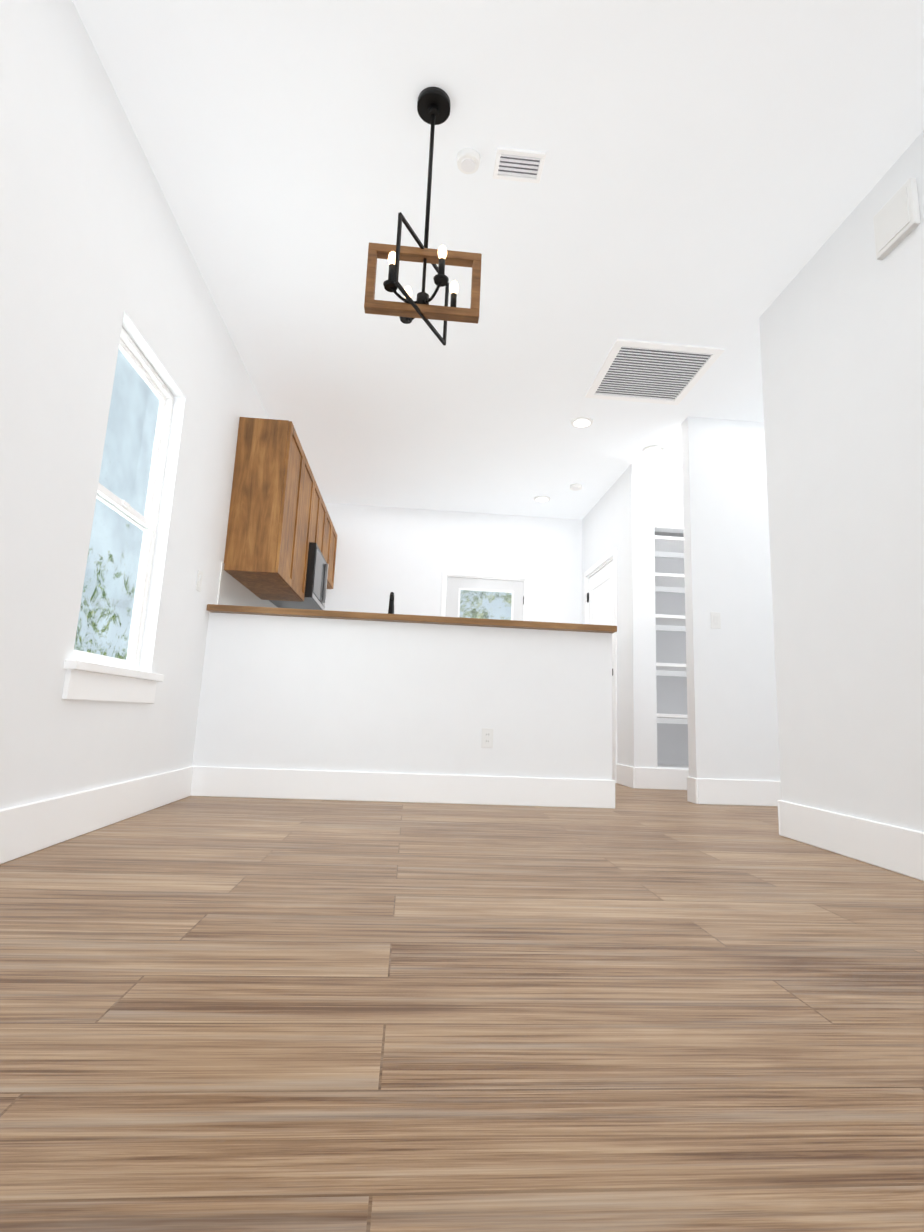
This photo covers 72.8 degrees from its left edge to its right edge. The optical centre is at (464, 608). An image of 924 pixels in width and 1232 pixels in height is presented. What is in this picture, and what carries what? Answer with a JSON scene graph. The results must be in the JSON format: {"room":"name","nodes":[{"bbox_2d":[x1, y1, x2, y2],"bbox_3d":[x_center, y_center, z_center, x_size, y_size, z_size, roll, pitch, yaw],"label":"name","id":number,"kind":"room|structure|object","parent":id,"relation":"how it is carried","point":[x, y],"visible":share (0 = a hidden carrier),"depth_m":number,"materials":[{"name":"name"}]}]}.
{"room":"empty dining room","nodes":[
{"label":"empty dining room","id":0,"kind":"room"},
{"bbox_2d":[0,0,268,808],"bbox_3d":[-1.420,-0.606,2.009,0.120,2.760,9.580,3,-10,-5],"label":"wall","id":1,"kind":"structure","parent":0,"point":[96,256],"depth_m":2.23,"materials":[{"name":"paint"}]},
{"bbox_2d":[0,766,193,863],"bbox_3d":[-1.280,0.432,0.386,0.015,0.165,6.480,3,-10,-5],"label":"baseboard","id":2,"kind":"structure","parent":1,"relation":"attached to","point":[28,828],"depth_m":2.36,"materials":[{"name":"paint"}]},
{"bbox_2d":[62,328,173,703],"bbox_3d":[-1.458,-0.377,2.720,0.150,1.543,0.800,3,-10,-5],"label":"window","id":3,"kind":"structure","parent":1,"relation":"in","point":[91,676],"depth_m":2.81,"materials":[{"name":"white plastic"}]},
{"bbox_2d":[196,570,202,591],"bbox_3d":[-1.494,-0.157,3.535,0.015,0.115,0.070,3,-10,-5],"label":"light switch","id":4,"kind":"object","parent":1,"relation":"attached to","point":[199,580],"visible":1,"depth_m":3.52,"materials":[{"name":"white plastic"}]},
{"bbox_2d":[217,562,276,607],"bbox_3d":[-1.612,0.093,4.782,0.008,0.470,1.825,3,-10,-5],"label":"tile backsplash","id":5,"kind":"structure","parent":1,"relation":"attached to","point":[232,591],"depth_m":4.22,"materials":[{"name":"white tile"}]},
{"bbox_2d":[224,417,307,592],"bbox_3d":[-1.365,-0.701,4.343,0.340,1.040,0.570,3,-10,-5],"label":"upper cabinet","id":6,"kind":"object","parent":1,"relation":"attached to","point":[279,519],"depth_m":4.09,"materials":[{"name":"brown wood"}]},
{"bbox_2d":[249,463,315,601],"bbox_3d":[-1.405,-0.624,4.789,0.340,1.040,0.570,3,-10,-5],"label":"upper cabinet","id":7,"kind":"object","parent":1,"relation":"attached to","point":[310,485],"depth_m":4.93,"materials":[{"name":"brown wood"}]},
{"bbox_2d":[312,483,323,548],"bbox_3d":[-1.439,-0.784,5.329,0.340,0.540,0.436,3,-10,-5],"label":"upper cabinet","id":8,"kind":"object","parent":1,"relation":"attached to","point":[318,516],"depth_m":5.45,"materials":[{"name":"brown wood"}]},
{"bbox_2d":[269,542,327,609],"bbox_3d":[-1.430,-0.260,5.403,0.426,0.455,0.754,3,-10,-5],"label":"microwave","id":9,"kind":"object","parent":8,"relation":"attached to","point":[316,582],"visible":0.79,"depth_m":5.26,"materials":[{"name":"black plastic"}]},
{"bbox_2d":[320,503,327,555],"bbox_3d":[-1.469,-0.725,5.674,0.340,0.540,0.497,3,-10,-5],"label":"upper cabinet","id":10,"kind":"object","parent":1,"relation":"attached to","point":[323,524],"depth_m":5.85,"materials":[{"name":"brown wood"}]},
{"bbox_2d":[324,513,335,584],"bbox_3d":[-1.506,-0.625,6.074,0.340,0.600,0.566,3,-10,-5],"label":"upper cabinet","id":11,"kind":"object","parent":1,"relation":"attached to","point":[331,530],"depth_m":6.29,"materials":[{"name":"brown wood"}]},
{"bbox_2d":[327,533,336,588],"bbox_3d":[-1.542,-0.554,6.486,0.340,0.600,0.505,3,-10,-5],"label":"upper cabinet","id":12,"kind":"object","parent":1,"relation":"attached to","point":[334,539],"depth_m":6.66,"materials":[{"name":"brown wood"}]},
{"bbox_2d":[192,612,611,779],"bbox_3d":[-0.328,0.620,3.814,2.469,1.060,0.120,3,-10,-5],"label":"wall","id":13,"kind":"structure","parent":0,"point":[288,692],"depth_m":3.77,"materials":[{"name":"paint"}]},
{"bbox_2d":[190,766,614,808],"bbox_3d":[-0.332,1.049,3.671,2.484,0.165,0.015,3,-10,-5],"label":"baseboard","id":14,"kind":"structure","parent":13,"relation":"attached to","point":[368,786],"depth_m":3.66,"materials":[{"name":"paint"}]},
{"bbox_2d":[207,604,616,632],"bbox_3d":[-0.298,0.076,3.900,2.479,0.038,0.230,3,-10,-5],"label":"bar","id":15,"kind":"object","parent":13,"relation":"on","point":[289,612],"visible":0.71,"depth_m":3.79,"materials":[{"name":"brown wood"}]},
{"bbox_2d":[481,728,492,747],"bbox_3d":[0.136,0.776,3.760,0.070,0.115,0.010,3,-10,-5],"label":"outlet","id":16,"kind":"object","parent":13,"relation":"attached to","point":[487,738],"visible":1,"depth_m":3.76,"materials":[{"name":"white plastic"}]},
{"bbox_2d":[325,503,581,623],"bbox_3d":[-0.192,0.284,6.782,3.170,2.760,0.120,3,-10,-5],"label":"wall","id":17,"kind":"structure","parent":0,"point":[407,557],"depth_m":6.88,"materials":[{"name":"paint"}]},
{"bbox_2d":[446,577,523,620],"bbox_3d":[0.198,0.658,6.693,0.856,2.000,0.108,3,-10,-5],"label":"door","id":18,"kind":"structure","parent":17,"relation":"in","point":[456,587],"depth_m":6.85,"materials":[{"name":"paint"}]},
{"bbox_2d":[441,571,529,620],"bbox_3d":[0.189,0.644,6.746,0.960,2.070,0.135,3,-10,-5],"label":"door frame","id":19,"kind":"structure","parent":17,"relation":"attached to","point":[526,578],"depth_m":6.85,"materials":[{"name":"paint"}]},
{"bbox_2d":[0,783,923,1231],"bbox_3d":[1.363,0.955,1.985,5.825,0.100,9.580,3,-10,-5],"label":"floor","id":20,"kind":"structure","parent":0,"point":[652,1011],"depth_m":1.03,"materials":[{"name":"brown wood"}]},
{"bbox_3d":[-0.388,0.811,4.379,2.419,0.875,1.025,3,-10,-5],"label":"base cabinet","id":21,"kind":"object","parent":20,"relation":"on","visible":0},
{"bbox_3d":[-0.368,0.441,4.450,2.449,0.200,1.035,3,-10,-5],"label":"countertop","id":22,"kind":"structure","parent":21,"relation":"on","visible":0},
{"bbox_2d":[388,592,393,613],"bbox_3d":[-0.462,0.078,4.102,0.113,0.383,0.200,3,-10,-5],"label":"faucet","id":23,"kind":"object","parent":22,"relation":"on","point":[391,606],"visible":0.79,"depth_m":4.04,"materials":[{"name":"black metal"}]},
{"bbox_2d":[72,0,923,519],"bbox_3d":[1.477,-1.869,2.483,5.825,0.120,9.580,3,-10,-5],"label":"ceiling","id":24,"kind":"structure","parent":0,"point":[714,172],"depth_m":2.72,"materials":[{"name":"paint"}]},
{"bbox_2d":[364,87,481,345],"bbox_3d":[-0.133,-1.460,2.270,0.400,0.885,0.328,3,-10,-5],"label":"pendant chandelier","id":25,"kind":"object","parent":24,"relation":"hanging from","point":[433,106],"visible":1,"depth_m":2.21,"materials":[{"name":"brown wood"}]},
{"bbox_2d":[456,148,480,173],"bbox_3d":[0.014,-1.833,2.571,0.100,0.035,0.100,3,-10,-5],"label":"smoke detector","id":26,"kind":"object","parent":24,"relation":"attached to","point":[468,160],"visible":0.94,"depth_m":2.55,"materials":[{"name":"white plastic"}]},
{"bbox_2d":[493,147,545,183],"bbox_3d":[0.224,-1.832,2.590,0.200,0.013,0.140,3,-10,-5],"label":"ceiling vent","id":27,"kind":"object","parent":24,"relation":"in","point":[511,164],"visible":1,"depth_m":2.58,"materials":[{"name":"white metal"}]},
{"bbox_2d":[534,496,549,501],"bbox_3d":[0.795,-1.129,6.451,0.170,0.013,0.170,3,-10,-5],"label":"recessed light","id":28,"kind":"object","parent":24,"relation":"in","point":[541,498],"visible":0.96,"depth_m":6.43,"materials":[{"name":"white plastic"}]},
{"bbox_2d":[570,484,581,490],"bbox_3d":[1.075,-1.174,6.066,0.120,0.035,0.120,3,-10,-5],"label":"smoke detector","id":29,"kind":"object","parent":24,"relation":"attached to","point":[575,487],"visible":1,"depth_m":6.04,"materials":[{"name":"white plastic"}]},
{"bbox_2d":[571,417,592,427],"bbox_3d":[0.893,-1.420,4.778,0.170,0.013,0.170,3,-10,-5],"label":"recessed light","id":30,"kind":"object","parent":24,"relation":"in","point":[581,422],"visible":1,"depth_m":4.76,"materials":[{"name":"white plastic"}]},
{"bbox_2d":[643,445,663,454],"bbox_3d":[1.567,-1.317,5.207,0.170,0.013,0.170,3,-10,-5],"label":"recessed light","id":31,"kind":"object","parent":24,"relation":"in","point":[653,450],"visible":1,"depth_m":5.19,"materials":[{"name":"white plastic"}]},
{"bbox_2d":[585,339,724,404],"bbox_3d":[1.209,-1.528,4.091,0.670,0.014,0.680,3,-10,-5],"label":"ceiling vent","id":32,"kind":"object","parent":24,"relation":"in","point":[650,372],"visible":0.96,"depth_m":4.05,"materials":[{"name":"white metal"}]},
{"bbox_2d":[582,469,628,765],"bbox_3d":[1.396,0.230,6.111,0.120,2.760,1.490,3,-10,-5],"label":"wall","id":33,"kind":"structure","parent":0,"point":[605,526],"depth_m":5.68,"materials":[{"name":"paint"}]},
{"bbox_2d":[587,561,612,779],"bbox_3d":[1.309,0.595,6.122,0.113,2.014,0.902,3,-10,-5],"label":"door","id":34,"kind":"structure","parent":33,"relation":"in","point":[600,597],"depth_m":6.17,"materials":[{"name":"paint"}]},
{"bbox_2d":[584,547,616,782],"bbox_3d":[1.368,0.561,6.123,0.138,2.110,1.050,3,-10,-5],"label":"door frame","id":35,"kind":"structure","parent":33,"relation":"attached to","point":[603,560],"depth_m":5.72,"materials":[{"name":"paint"}]},
{"bbox_2d":[616,764,634,787],"bbox_3d":[1.336,1.389,5.221,0.015,0.165,0.415,3,-10,-5],"label":"baseboard","id":36,"kind":"structure","parent":33,"relation":"attached to","point":[625,775],"depth_m":5.18,"materials":[{"name":"paint"}]},
{"bbox_2d":[627,463,688,768],"bbox_3d":[1.844,0.149,5.548,0.915,2.760,0.520,3,-10,-5],"label":"wall","id":37,"kind":"structure","parent":0,"point":[654,499],"depth_m":5.44,"materials":[{"name":"paint"}]},
{"bbox_2d":[634,767,688,789],"bbox_3d":[1.816,1.381,5.061,0.915,0.165,0.015,3,-10,-5],"label":"baseboard","id":38,"kind":"structure","parent":37,"relation":"attached to","point":[661,778],"depth_m":5.04,"materials":[{"name":"paint"}]},
{"bbox_2d":[654,535,687,723],"bbox_3d":[1.943,0.203,5.502,0.716,1.595,0.406,3,-10,-5],"label":"pantry shelves","id":39,"kind":"object","parent":37,"relation":"attached to","point":[669,546],"visible":0.25,"depth_m":5.55,"materials":[{"name":"paint"}]},
{"bbox_2d":[681,416,780,780],"bbox_3d":[2.799,0.011,4.546,2.427,2.760,0.120,3,-10,-5],"label":"wall","id":40,"kind":"structure","parent":0,"point":[732,715],"depth_m":4.42,"materials":[{"name":"paint"}]},
{"bbox_2d":[687,777,697,803],"bbox_3d":[1.532,1.221,4.218,0.015,0.165,0.135,3,-10,-5],"label":"baseboard","id":41,"kind":"structure","parent":40,"relation":"attached to","point":[692,789],"depth_m":4.20,"materials":[{"name":"paint"}]},
{"bbox_2d":[710,612,720,628],"bbox_3d":[1.752,0.080,4.371,0.070,0.115,0.015,3,-10,-5],"label":"light switch","id":42,"kind":"object","parent":40,"relation":"attached to","point":[715,621],"visible":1,"depth_m":4.37,"materials":[{"name":"white plastic"}]},
{"bbox_2d":[697,778,781,805],"bbox_3d":[2.753,1.276,4.255,2.427,0.165,0.015,3,-10,-5],"label":"baseboard","id":43,"kind":"structure","parent":40,"relation":"attached to","point":[738,792],"depth_m":4.17,"materials":[{"name":"paint"}]},
{"bbox_2d":[759,130,923,831],"bbox_3d":[1.737,-0.437,2.243,0.120,2.760,2.070,3,-10,-5],"label":"wall","id":44,"kind":"structure","parent":0,"point":[841,319],"depth_m":2.66,"materials":[{"name":"paint"}]},
{"bbox_2d":[777,800,780,834],"bbox_3d":[1.588,1.016,3.041,0.135,0.165,0.015,3,-10,-5],"label":"baseboard","id":45,"kind":"structure","parent":44,"relation":"attached to","point":[779,817],"depth_m":3.04,"materials":[{"name":"paint"}]},
{"bbox_2d":[779,800,923,880],"bbox_3d":[1.624,0.824,1.947,0.015,0.165,2.205,3,-10,-5],"label":"baseboard","id":46,"kind":"structure","parent":44,"relation":"attached to","point":[897,849],"depth_m":2.50,"materials":[{"name":"paint"}]},
{"bbox_2d":[873,177,919,259],"bbox_3d":[1.701,-1.536,2.475,0.030,0.200,0.200,3,-10,-5],"label":"door chime","id":47,"kind":"object","parent":44,"relation":"attached to","point":[896,219],"visible":1,"depth_m":2.45,"materials":[{"name":"white plastic"}]},
{"label":"outside","id":48,"kind":"structure","parent":0,"visible":0},
{"bbox_2d":[74,349,159,659],"bbox_3d":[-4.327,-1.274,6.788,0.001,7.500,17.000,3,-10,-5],"label":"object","id":49,"kind":"structure","parent":48,"point":[108,516],"depth_m":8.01,"materials":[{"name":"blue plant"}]},
{"bbox_2d":[460,590,511,619],"bbox_3d":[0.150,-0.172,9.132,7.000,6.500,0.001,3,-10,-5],"label":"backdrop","id":50,"kind":"structure","parent":48,"point":[482,596],"depth_m":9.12,"materials":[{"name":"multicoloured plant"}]}
]}

